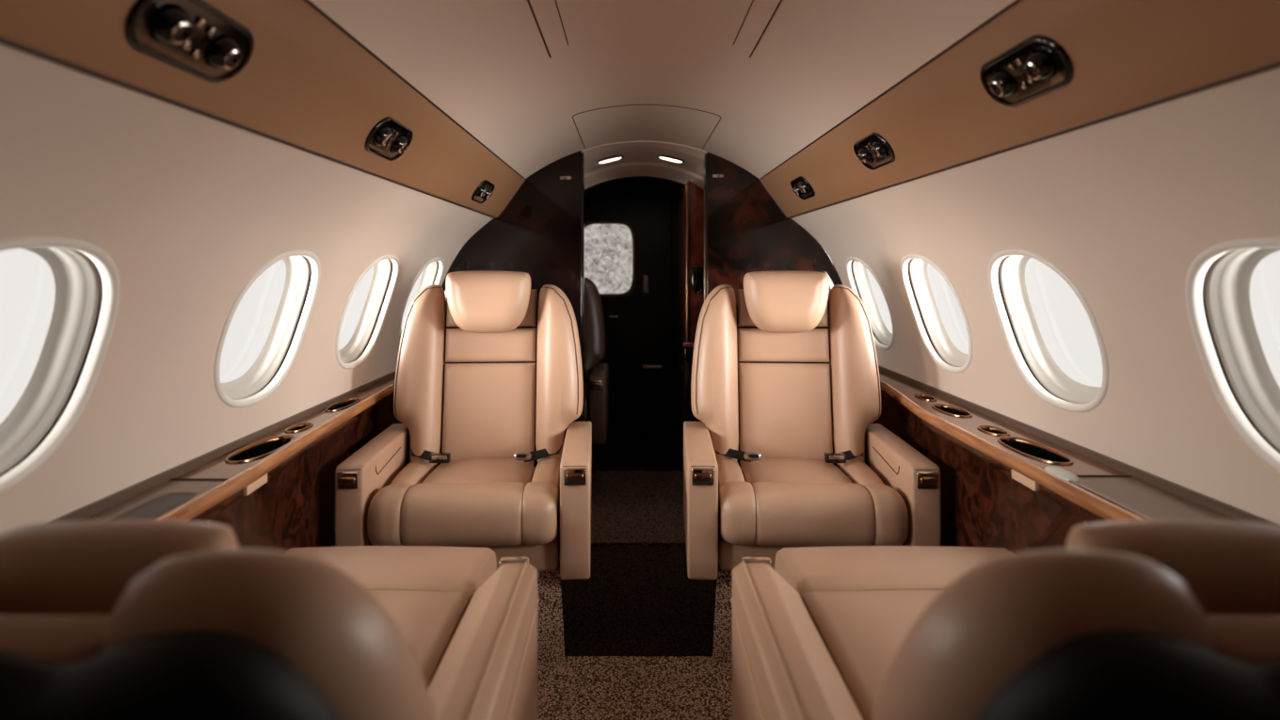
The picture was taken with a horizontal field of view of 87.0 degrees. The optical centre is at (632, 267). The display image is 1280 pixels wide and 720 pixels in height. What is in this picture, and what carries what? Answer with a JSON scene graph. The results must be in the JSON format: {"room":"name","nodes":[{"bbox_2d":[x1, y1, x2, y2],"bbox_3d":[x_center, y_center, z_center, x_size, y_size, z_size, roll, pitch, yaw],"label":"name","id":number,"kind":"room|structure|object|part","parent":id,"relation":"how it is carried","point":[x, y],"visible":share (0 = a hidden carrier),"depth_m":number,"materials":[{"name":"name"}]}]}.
{"room":"aircraft cabin","nodes":[
{"label":"aircraft cabin","id":0,"kind":"room"},
{"bbox_2d":[0,43,493,533],"bbox_3d":[-0.691,0.164,1.150,0.274,0.733,3.140,0,0,0],"label":"wall","id":1,"kind":"structure","parent":0,"point":[187,206],"depth_m":1.08,"materials":[{"name":"beige plastic"}]},
{"bbox_2d":[0,237,120,494],"bbox_3d":[-0.795,0.129,0.836,0.164,0.338,0.344,0,0,0],"label":"window","id":2,"kind":"structure","parent":1,"relation":"in","point":[63,379],"depth_m":0.97,"materials":[{"name":"white plastic"}]},
{"bbox_2d":[125,0,254,82],"bbox_3d":[-0.499,-0.262,0.771,0.054,0.070,0.193,0,0,0],"label":"light","id":3,"kind":"object","parent":1,"relation":"attached to","point":[170,24],"visible":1,"depth_m":0.76,"materials":[{"name":"black metal"}]},
{"bbox_2d":[0,0,524,218],"bbox_3d":[-0.497,-0.281,1.148,0.124,0.165,3.136,0,0,0],"label":"trim","id":4,"kind":"structure","parent":1,"relation":"attached to","point":[305,83],"depth_m":0.97,"materials":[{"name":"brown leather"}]},
{"bbox_2d":[213,250,320,407],"bbox_3d":[-0.795,0.129,1.465,0.164,0.338,0.344,0,0,0],"label":"window","id":5,"kind":"structure","parent":1,"relation":"in","point":[277,357],"depth_m":1.58,"materials":[{"name":"white plastic"}]},
{"bbox_2d":[335,255,399,368],"bbox_3d":[-0.795,0.129,2.000,0.164,0.338,0.344,0,0,0],"label":"window","id":6,"kind":"structure","parent":1,"relation":"in","point":[386,271],"depth_m":2.12,"materials":[{"name":"white plastic"}]},
{"bbox_2d":[364,116,413,160],"bbox_3d":[-0.499,-0.262,1.384,0.054,0.070,0.193,0,0,0],"label":"light","id":7,"kind":"object","parent":1,"relation":"attached to","point":[383,136],"visible":1,"depth_m":1.36,"materials":[{"name":"black"}]},
{"bbox_3d":[-0.501,-0.264,1.384,0.006,0.068,0.179,36,0,0],"label":"panel","id":8,"kind":"part","parent":7,"relation":"part of","materials":[{"name":"black plastic"}]},
{"bbox_2d":[398,256,444,341],"bbox_3d":[-0.795,0.129,2.500,0.164,0.338,0.344,0,0,0],"label":"window","id":9,"kind":"structure","parent":1,"relation":"in","point":[433,270],"depth_m":2.61,"materials":[{"name":"white plastic"}]},
{"bbox_2d":[471,179,494,203],"bbox_3d":[-0.504,-0.255,2.274,0.054,0.070,0.193,0,0,0],"label":"light","id":10,"kind":"object","parent":1,"relation":"attached to","point":[482,190],"visible":0.98,"depth_m":2.24,"materials":[{"name":"black"}]},
{"bbox_3d":[-0.507,-0.256,2.274,0.006,0.068,0.179,36,0,0],"label":"panel","id":11,"kind":"part","parent":10,"relation":"part of","materials":[{"name":"black plastic"}]},
{"bbox_2d":[584,179,682,433],"bbox_3d":[0.040,0.180,4.000,1.600,1.600,0.040,0,0,0],"label":"wall","id":12,"kind":"structure","parent":0,"point":[628,188],"depth_m":3.98,"materials":[{"name":"black"}]},
{"bbox_2d":[584,198,671,431],"bbox_3d":[-0.065,0.280,3.940,0.590,1.360,0.060,0,0,0],"label":"door","id":13,"kind":"structure","parent":12,"relation":"in","point":[628,242],"depth_m":3.94,"materials":[{"name":"black"}]},
{"bbox_3d":[0.077,0.099,3.930,0.028,0.100,0.020,0,0,0],"label":"handle","id":14,"kind":"part","parent":13,"relation":"part of","materials":[{"name":"black metal"}]},
{"bbox_2d":[537,433,732,719],"bbox_3d":[0.040,1.080,1.840,1.720,0.200,4.520,0,0,0],"label":"floor","id":15,"kind":"structure","parent":0,"point":[635,600],"depth_m":1.94,"materials":[{"name":"black carpet"}]},
{"bbox_2d":[48,370,402,551],"bbox_3d":[-0.757,0.670,1.149,0.141,0.619,3.138,0,0,0],"label":"console","id":16,"kind":"object","parent":15,"relation":"on","point":[273,485],"visible":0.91,"depth_m":1.40,"materials":[{"name":"brown wood"}]},
{"bbox_2d":[104,492,201,519],"bbox_3d":[-0.742,0.373,1.040,0.080,0.003,0.158,0,0,0],"label":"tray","id":17,"kind":"object","parent":16,"relation":"on","point":[156,505],"depth_m":1.05,"materials":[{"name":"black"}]},
{"bbox_3d":[-0.710,0.408,1.270,0.010,0.018,0.081,0,0,-5],"label":"latch plate","id":18,"kind":"part","parent":16,"relation":"part of","materials":[{"name":"beige"}]},
{"bbox_3d":[-0.719,0.385,1.149,0.053,0.029,3.138,0,0,-1],"label":"edge rail","id":19,"kind":"part","parent":16,"relation":"part of","materials":[{"name":"brown wood"}]},
{"bbox_3d":[-0.731,0.690,1.149,0.048,0.581,3.138,0,0,-1],"label":"panel","id":20,"kind":"part","parent":16,"relation":"part of","materials":[{"name":"brown wood"}]},
{"bbox_2d":[0,519,539,719],"bbox_3d":[-0.413,0.585,0.799,0.540,0.791,0.867,0,0,0],"label":"armchair","id":21,"kind":"object","parent":15,"relation":"on","point":[102,619],"visible":1,"depth_m":0.45,"materials":[{"name":"beige leather"}]},
{"bbox_3d":[-0.412,0.261,0.455,0.132,0.047,0.047,0,0,0],"label":"neck panel","id":22,"kind":"part","parent":21,"relation":"part of","materials":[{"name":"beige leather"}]},
{"bbox_2d":[287,545,496,687],"bbox_3d":[-0.432,0.581,0.893,0.368,0.179,0.677,0,0,0],"label":"seat cushion","id":23,"kind":"object","parent":21,"relation":"on","point":[429,592],"depth_m":1.06,"materials":[{"name":"beige leather"}]},
{"bbox_3d":[-0.197,0.605,0.767,0.100,0.297,0.565,0,0,0],"label":"armrest","id":24,"kind":"part","parent":21,"relation":"part of","materials":[{"name":"beige leather"}]},
{"bbox_3d":[-0.183,0.458,1.048,0.044,0.009,0.016,0,0,0],"label":"latch plate","id":25,"kind":"part","parent":21,"relation":"part of","materials":[{"name":"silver metal"}]},
{"bbox_2d":[584,277,608,444],"bbox_3d":[-0.405,0.495,3.098,0.580,0.971,0.520,0,0,0],"label":"armchair","id":26,"kind":"object","parent":15,"relation":"on","point":[596,375],"visible":0.1,"depth_m":3.18,"materials":[{"name":"black leather"}]},
{"bbox_3d":[-0.150,0.498,2.849,0.040,0.016,0.009,0,0,0],"label":"latch lever","id":27,"kind":"part","parent":26,"relation":"part of","materials":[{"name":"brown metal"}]},
{"bbox_3d":[-0.150,0.500,2.859,0.050,0.040,0.014,0,0,0],"label":"latch plate","id":28,"kind":"part","parent":26,"relation":"part of","materials":[{"name":"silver metal"}]},
{"bbox_3d":[-0.150,0.612,3.093,0.070,0.287,0.474,0,0,0],"label":"armrest","id":29,"kind":"part","parent":26,"relation":"part of","materials":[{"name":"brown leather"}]},
{"bbox_2d":[678,179,703,472],"bbox_3d":[0.378,0.301,3.200,0.325,1.358,0.680,0,0,0],"label":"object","id":30,"kind":"object","parent":15,"relation":"on","point":[691,199],"visible":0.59,"depth_m":2.92,"materials":[{"name":"red wood"}]},
{"bbox_3d":[0.238,0.297,2.921,0.012,1.325,0.018,0,0,0],"label":"corner trim","id":31,"kind":"part","parent":30,"relation":"part of","materials":[{"name":"brown wood"}]},
{"bbox_2d":[682,341,694,347],"bbox_3d":[0.352,0.330,2.890,0.275,0.020,0.060,0,0,0],"label":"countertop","id":32,"kind":"structure","parent":30,"relation":"on","point":[684,344],"depth_m":2.86,"materials":[{"name":"red wood"}]},
{"bbox_3d":[0.355,0.652,2.895,0.270,0.615,0.050,0,0,0],"label":"door","id":33,"kind":"part","parent":30,"relation":"part of","materials":[{"name":"brown wood"}]},
{"bbox_3d":[0.277,0.053,2.915,0.044,0.110,0.018,0,0,0],"label":"door pull","id":34,"kind":"part","parent":30,"relation":"part of","materials":[{"name":"black metal"}]},
{"bbox_2d":[730,519,1279,719],"bbox_3d":[0.445,0.585,0.799,0.590,0.791,0.867,0,0,0],"label":"armchair","id":35,"kind":"object","parent":15,"relation":"on","point":[1147,619],"visible":1,"depth_m":0.45,"materials":[{"name":"beige leather"}]},
{"bbox_3d":[0.193,0.458,1.048,0.044,0.009,0.016,0,0,0],"label":"latch plate","id":36,"kind":"part","parent":35,"relation":"part of","materials":[{"name":"beige metal"}]},
{"bbox_3d":[0.206,0.605,0.767,0.105,0.297,0.565,0,0,0],"label":"armrest","id":37,"kind":"part","parent":35,"relation":"part of","materials":[{"name":"beige leather"}]},
{"bbox_2d":[774,545,1012,719],"bbox_3d":[0.467,0.581,0.893,0.413,0.179,0.677,0,0,0],"label":"seat cushion","id":38,"kind":"object","parent":35,"relation":"on","point":[860,603],"depth_m":1.02,"materials":[{"name":"beige leather"}]},
{"bbox_3d":[0.444,0.261,0.455,0.132,0.047,0.047,0,0,0],"label":"neck panel","id":39,"kind":"part","parent":35,"relation":"part of","materials":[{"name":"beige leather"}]},
{"bbox_2d":[871,365,1279,553],"bbox_3d":[0.823,0.670,1.149,0.171,0.619,3.138,0,0,0],"label":"console","id":40,"kind":"object","parent":15,"relation":"on","point":[1013,485],"visible":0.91,"depth_m":1.39,"materials":[{"name":"brown wood"}]},
{"bbox_3d":[0.778,0.690,1.149,0.062,0.581,3.139,0,0,2],"label":"panel","id":41,"kind":"part","parent":40,"relation":"part of","materials":[{"name":"brown wood"}]},
{"bbox_3d":[0.765,0.385,1.149,0.067,0.029,3.139,0,0,2],"label":"edge rail","id":42,"kind":"part","parent":40,"relation":"part of","materials":[{"name":"brown wood"}]},
{"bbox_3d":[0.754,0.408,1.295,0.010,0.018,0.080,0,0,1],"label":"latch plate","id":43,"kind":"part","parent":40,"relation":"part of","materials":[{"name":"beige"}]},
{"bbox_3d":[0.767,0.371,1.205,0.034,0.018,0.080,0,0,0],"label":"edge knob","id":44,"kind":"part","parent":40,"relation":"part of","materials":[{"name":"grey plastic"}]},
{"bbox_2d":[584,176,685,194],"bbox_3d":[0.040,-0.220,3.620,1.520,0.600,0.760,0,0,0],"label":"ceiling","id":45,"kind":"structure","parent":0,"point":[667,181],"depth_m":3.82,"materials":[{"name":"black"}]},
{"bbox_2d":[441,150,843,421],"bbox_3d":[0.040,0.253,2.742,1.742,1.455,0.040,0,0,0],"label":"wall","id":46,"kind":"structure","parent":0,"point":[536,233],"depth_m":2.72,"materials":[{"name":"brown wood"}]},
{"bbox_2d":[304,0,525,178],"bbox_3d":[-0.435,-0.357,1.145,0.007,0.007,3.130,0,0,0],"label":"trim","id":47,"kind":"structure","parent":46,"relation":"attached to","point":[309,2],"depth_m":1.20,"materials":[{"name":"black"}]},
{"bbox_2d":[560,176,571,179],"bbox_3d":[-0.269,-0.360,2.714,0.044,0.012,0.014,0,0,0],"label":"sign","id":48,"kind":"object","parent":46,"relation":"attached to","point":[561,177],"visible":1,"depth_m":2.72,"materials":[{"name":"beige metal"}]},
{"bbox_2d":[580,152,584,421],"bbox_3d":[-0.202,0.259,2.743,0.010,1.442,0.054,0,0,0],"label":"trim","id":49,"kind":"structure","parent":46,"relation":"attached to","point":[582,153],"depth_m":2.72,"materials":[{"name":"black"}]},
{"bbox_2d":[581,141,707,159],"bbox_3d":[0.045,-0.505,2.744,0.530,0.150,0.051,0,0,0],"label":"trim","id":50,"kind":"structure","parent":46,"relation":"attached to","point":[699,153],"depth_m":2.75,"materials":[{"name":"beige plastic"}]},
{"bbox_2d":[572,104,720,149],"bbox_3d":[0.045,-0.491,2.409,0.473,0.039,0.602,0,0,0],"label":"trim","id":51,"kind":"structure","parent":46,"relation":"attached to","point":[627,104],"depth_m":2.11,"materials":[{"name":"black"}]},
{"bbox_2d":[704,188,704,301],"bbox_3d":[0.290,0.155,2.719,0.003,0.950,0.007,0,0,0],"label":"trim","id":52,"kind":"structure","parent":46,"relation":"attached to","point":[704,188],"depth_m":2.71,"materials":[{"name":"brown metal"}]},
{"bbox_2d":[704,153,707,299],"bbox_3d":[0.298,0.262,2.743,0.010,1.437,0.054,0,0,0],"label":"trim","id":53,"kind":"structure","parent":46,"relation":"attached to","point":[706,154],"depth_m":2.72,"materials":[{"name":"black"}]},
{"bbox_2d":[712,174,723,177],"bbox_3d":[0.345,-0.368,2.714,0.044,0.012,0.014,0,0,0],"label":"sign","id":54,"kind":"object","parent":46,"relation":"attached to","point":[713,175],"visible":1,"depth_m":2.72,"materials":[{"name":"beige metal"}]},
{"bbox_2d":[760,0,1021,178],"bbox_3d":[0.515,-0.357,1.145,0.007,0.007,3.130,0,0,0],"label":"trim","id":55,"kind":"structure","parent":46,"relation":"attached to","point":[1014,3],"depth_m":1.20,"materials":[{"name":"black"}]},
{"bbox_2d":[584,146,703,189],"bbox_3d":[0.040,-0.207,3.002,1.520,0.574,0.475,0,0,0],"label":"ceiling","id":56,"kind":"structure","parent":0,"point":[637,161],"depth_m":3.10,"materials":[{"name":"beige"}]},
{"bbox_2d":[596,155,623,164],"bbox_3d":[-0.099,-0.474,2.950,0.123,0.040,0.100,0,0,0],"label":"ceiling light","id":57,"kind":"object","parent":56,"relation":"attached to","point":[616,157],"visible":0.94,"depth_m":2.93,"materials":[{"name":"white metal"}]},
{"bbox_2d":[656,155,685,163],"bbox_3d":[0.169,-0.476,2.950,0.124,0.038,0.100,0,0,0],"label":"recessed light","id":58,"kind":"object","parent":56,"relation":"in","point":[663,157],"visible":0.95,"depth_m":2.93,"materials":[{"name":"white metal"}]},
{"bbox_2d":[306,0,1022,178],"bbox_3d":[0.040,-0.431,1.150,0.956,0.157,3.140,0,0,0],"label":"ceiling","id":59,"kind":"structure","parent":0,"point":[488,65],"depth_m":1.47,"materials":[{"name":"beige"}]},
{"bbox_2d":[555,0,568,45],"bbox_3d":[-0.135,-0.490,1.335,0.015,0.005,0.291,0,0,0],"label":"trim","id":60,"kind":"structure","parent":59,"relation":"attached to","point":[555,0],"depth_m":1.34,"materials":[{"name":"black"}]},
{"bbox_2d":[527,0,782,57],"bbox_3d":[0.040,-0.493,1.329,0.456,0.036,0.402,0,0,0],"label":"trim","id":61,"kind":"structure","parent":59,"relation":"attached to","point":[780,1],"depth_m":1.33,"materials":[{"name":"black"}]},
{"bbox_2d":[733,0,753,45],"bbox_3d":[0.215,-0.490,1.335,0.015,0.005,0.291,0,0,0],"label":"trim","id":62,"kind":"structure","parent":59,"relation":"attached to","point":[753,0],"depth_m":1.34,"materials":[{"name":"black"}]},
{"bbox_2d":[792,66,1279,524],"bbox_3d":[0.771,0.164,1.150,0.274,0.733,3.140,0,0,0],"label":"wall","id":63,"kind":"structure","parent":0,"point":[1125,205],"depth_m":1.13,"materials":[{"name":"beige plastic"}]},
{"bbox_2d":[790,176,815,200],"bbox_3d":[0.575,-0.268,2.277,0.054,0.070,0.193,0,0,0],"label":"light","id":64,"kind":"object","parent":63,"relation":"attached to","point":[799,188],"visible":1,"depth_m":2.25,"materials":[{"name":"black"}]},
{"bbox_3d":[0.577,-0.269,2.277,0.006,0.068,0.179,-36,0,0],"label":"panel","id":65,"kind":"part","parent":64,"relation":"part of","materials":[{"name":"black"}]},
{"bbox_2d":[845,256,895,350],"bbox_3d":[0.875,0.129,2.450,0.164,0.338,0.344,0,0,0],"label":"window","id":66,"kind":"structure","parent":63,"relation":"in","point":[856,268],"depth_m":2.57,"materials":[{"name":"white plastic"}]},
{"bbox_2d":[853,132,895,170],"bbox_3d":[0.571,-0.274,1.595,0.054,0.070,0.193,0,0,0],"label":"light","id":67,"kind":"object","parent":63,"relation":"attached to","point":[880,150],"visible":1,"depth_m":1.58,"materials":[{"name":"black"}]},
{"bbox_3d":[0.573,-0.275,1.595,0.006,0.068,0.179,-36,0,0],"label":"panel","id":68,"kind":"part","parent":67,"relation":"part of","materials":[{"name":"black"}]},
{"bbox_2d":[900,254,973,373],"bbox_3d":[0.875,0.129,1.925,0.164,0.338,0.344,0,0,0],"label":"window","id":69,"kind":"structure","parent":63,"relation":"in","point":[936,340],"depth_m":2.04,"materials":[{"name":"white plastic"}]},
{"bbox_2d":[760,0,1279,218],"bbox_3d":[0.578,-0.281,1.148,0.124,0.165,3.136,0,0,0],"label":"trim","id":70,"kind":"structure","parent":63,"relation":"attached to","point":[1125,55],"depth_m":0.94,"materials":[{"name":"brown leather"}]},
{"bbox_2d":[979,34,1073,107],"bbox_3d":[0.566,-0.281,0.975,0.054,0.070,0.193,0,0,0],"label":"light","id":71,"kind":"object","parent":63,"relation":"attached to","point":[1040,65],"visible":1,"depth_m":0.96,"materials":[{"name":"black metal"}]},
{"bbox_2d":[987,249,1109,412],"bbox_3d":[0.875,0.129,1.420,0.164,0.338,0.344,0,0,0],"label":"window","id":72,"kind":"structure","parent":63,"relation":"in","point":[1028,349],"depth_m":1.53,"materials":[{"name":"white plastic"}]},
{"bbox_2d":[1184,238,1279,472],"bbox_3d":[0.875,0.129,0.862,0.164,0.338,0.344,0,0,0],"label":"window","id":73,"kind":"structure","parent":63,"relation":"in","point":[1240,376],"depth_m":1.00,"materials":[{"name":"white plastic"}]},
{"bbox_3d":[-0.555,1.060,2.050,0.530,0.160,0.700,0,0,0],"label":"floor","id":74,"kind":"structure","parent":0,"visible":0},
{"bbox_2d":[334,270,591,663],"bbox_3d":[-0.414,0.495,1.850,0.600,0.971,0.544,0,0,-3],"label":"armchair","id":75,"kind":"object","parent":74,"relation":"on","point":[488,450],"visible":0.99,"depth_m":1.92,"materials":[{"name":"beige leather"}]},
{"bbox_3d":[-0.666,0.498,1.576,0.038,0.016,0.009,0,0,-3],"label":"latch lever","id":76,"kind":"part","parent":75,"relation":"part of","materials":[{"name":"brown metal"}]},
{"bbox_3d":[-0.667,0.500,1.585,0.048,0.040,0.014,0,0,-3],"label":"latch plate","id":77,"kind":"part","parent":75,"relation":"part of","materials":[{"name":"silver metal"}]},
{"bbox_3d":[-0.679,0.612,1.819,0.068,0.287,0.474,0,0,-3],"label":"armrest","id":78,"kind":"part","parent":75,"relation":"part of","materials":[{"name":"beige leather"}]},
{"bbox_3d":[-0.532,0.524,1.859,0.042,0.010,0.008,0,0,-3],"label":"buckle plate","id":79,"kind":"part","parent":75,"relation":"part of","materials":[{"name":"silver metal"}]},
{"bbox_2d":[421,457,535,483],"bbox_3d":[-0.416,0.606,1.851,0.290,0.132,0.297,0,0,-3],"label":"seat cushion","id":80,"kind":"object","parent":75,"relation":"on","point":[436,470],"depth_m":1.82,"materials":[{"name":"beige leather"}]},
{"bbox_3d":[-0.421,0.455,1.986,0.268,0.340,0.091,0,0,-3],"label":"panel","id":81,"kind":"part","parent":75,"relation":"part of","materials":[{"name":"beige leather"}]},
{"bbox_3d":[-0.423,0.232,2.021,0.268,0.100,0.053,0,0,-3],"label":"panel","id":82,"kind":"part","parent":75,"relation":"part of","materials":[{"name":"beige leather"}]},
{"bbox_3d":[-0.424,0.123,2.039,0.268,0.112,0.053,0,0,-3],"label":"neck panel","id":83,"kind":"part","parent":75,"relation":"part of","materials":[{"name":"beige leather"}]},
{"bbox_3d":[-0.137,0.498,1.603,0.042,0.016,0.009,0,0,-3],"label":"latch lever","id":84,"kind":"part","parent":75,"relation":"part of","materials":[{"name":"brown metal"}]},
{"bbox_3d":[-0.137,0.500,1.613,0.052,0.040,0.014,0,0,-3],"label":"latch plate","id":85,"kind":"part","parent":75,"relation":"part of","materials":[{"name":"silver metal"}]},
{"bbox_3d":[-0.150,0.612,1.847,0.072,0.287,0.474,0,0,-3],"label":"armrest","id":86,"kind":"part","parent":75,"relation":"part of","materials":[{"name":"beige leather"}]},
{"bbox_3d":[0.610,1.060,2.050,0.580,0.160,0.700,0,0,0],"label":"floor","id":87,"kind":"structure","parent":0,"visible":0},
{"bbox_2d":[683,270,941,663],"bbox_3d":[0.442,0.495,1.850,0.594,0.971,0.544,0,0,3],"label":"armchair","id":88,"kind":"object","parent":87,"relation":"on","point":[786,450],"visible":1,"depth_m":1.92,"materials":[{"name":"beige leather"}]},
{"bbox_3d":[0.181,0.612,1.846,0.072,0.287,0.474,0,0,3],"label":"armrest","id":89,"kind":"part","parent":88,"relation":"part of","materials":[{"name":"beige leather"}]},
{"bbox_3d":[0.168,0.500,1.613,0.052,0.040,0.014,0,0,3],"label":"latch plate","id":90,"kind":"part","parent":88,"relation":"part of","materials":[{"name":"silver metal"}]},
{"bbox_3d":[0.168,0.498,1.603,0.042,0.016,0.009,0,0,3],"label":"latch lever","id":91,"kind":"part","parent":88,"relation":"part of","materials":[{"name":"brown metal"}]},
{"bbox_3d":[0.452,0.123,2.039,0.268,0.112,0.053,0,0,3],"label":"neck panel","id":92,"kind":"part","parent":88,"relation":"part of","materials":[{"name":"beige leather"}]},
{"bbox_3d":[0.451,0.232,2.021,0.268,0.100,0.053,0,0,3],"label":"panel","id":93,"kind":"part","parent":88,"relation":"part of","materials":[{"name":"beige leather"}]},
{"bbox_3d":[0.449,0.455,1.986,0.268,0.340,0.091,0,0,3],"label":"panel","id":94,"kind":"part","parent":88,"relation":"part of","materials":[{"name":"beige leather"}]},
{"bbox_3d":[0.562,0.524,1.859,0.042,0.010,0.008,0,0,3],"label":"buckle plate","id":95,"kind":"part","parent":88,"relation":"part of","materials":[{"name":"silver metal"}]},
{"bbox_3d":[0.704,0.612,1.819,0.068,0.287,0.474,0,0,3],"label":"armrest","id":96,"kind":"part","parent":88,"relation":"part of","materials":[{"name":"beige leather"}]},
{"bbox_3d":[0.692,0.500,1.585,0.048,0.040,0.014,0,0,3],"label":"latch plate","id":97,"kind":"part","parent":88,"relation":"part of","materials":[{"name":"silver metal"}]},
{"bbox_3d":[0.691,0.498,1.576,0.038,0.016,0.009,0,0,3],"label":"latch lever","id":98,"kind":"part","parent":88,"relation":"part of","materials":[{"name":"brown metal"}]}
]}

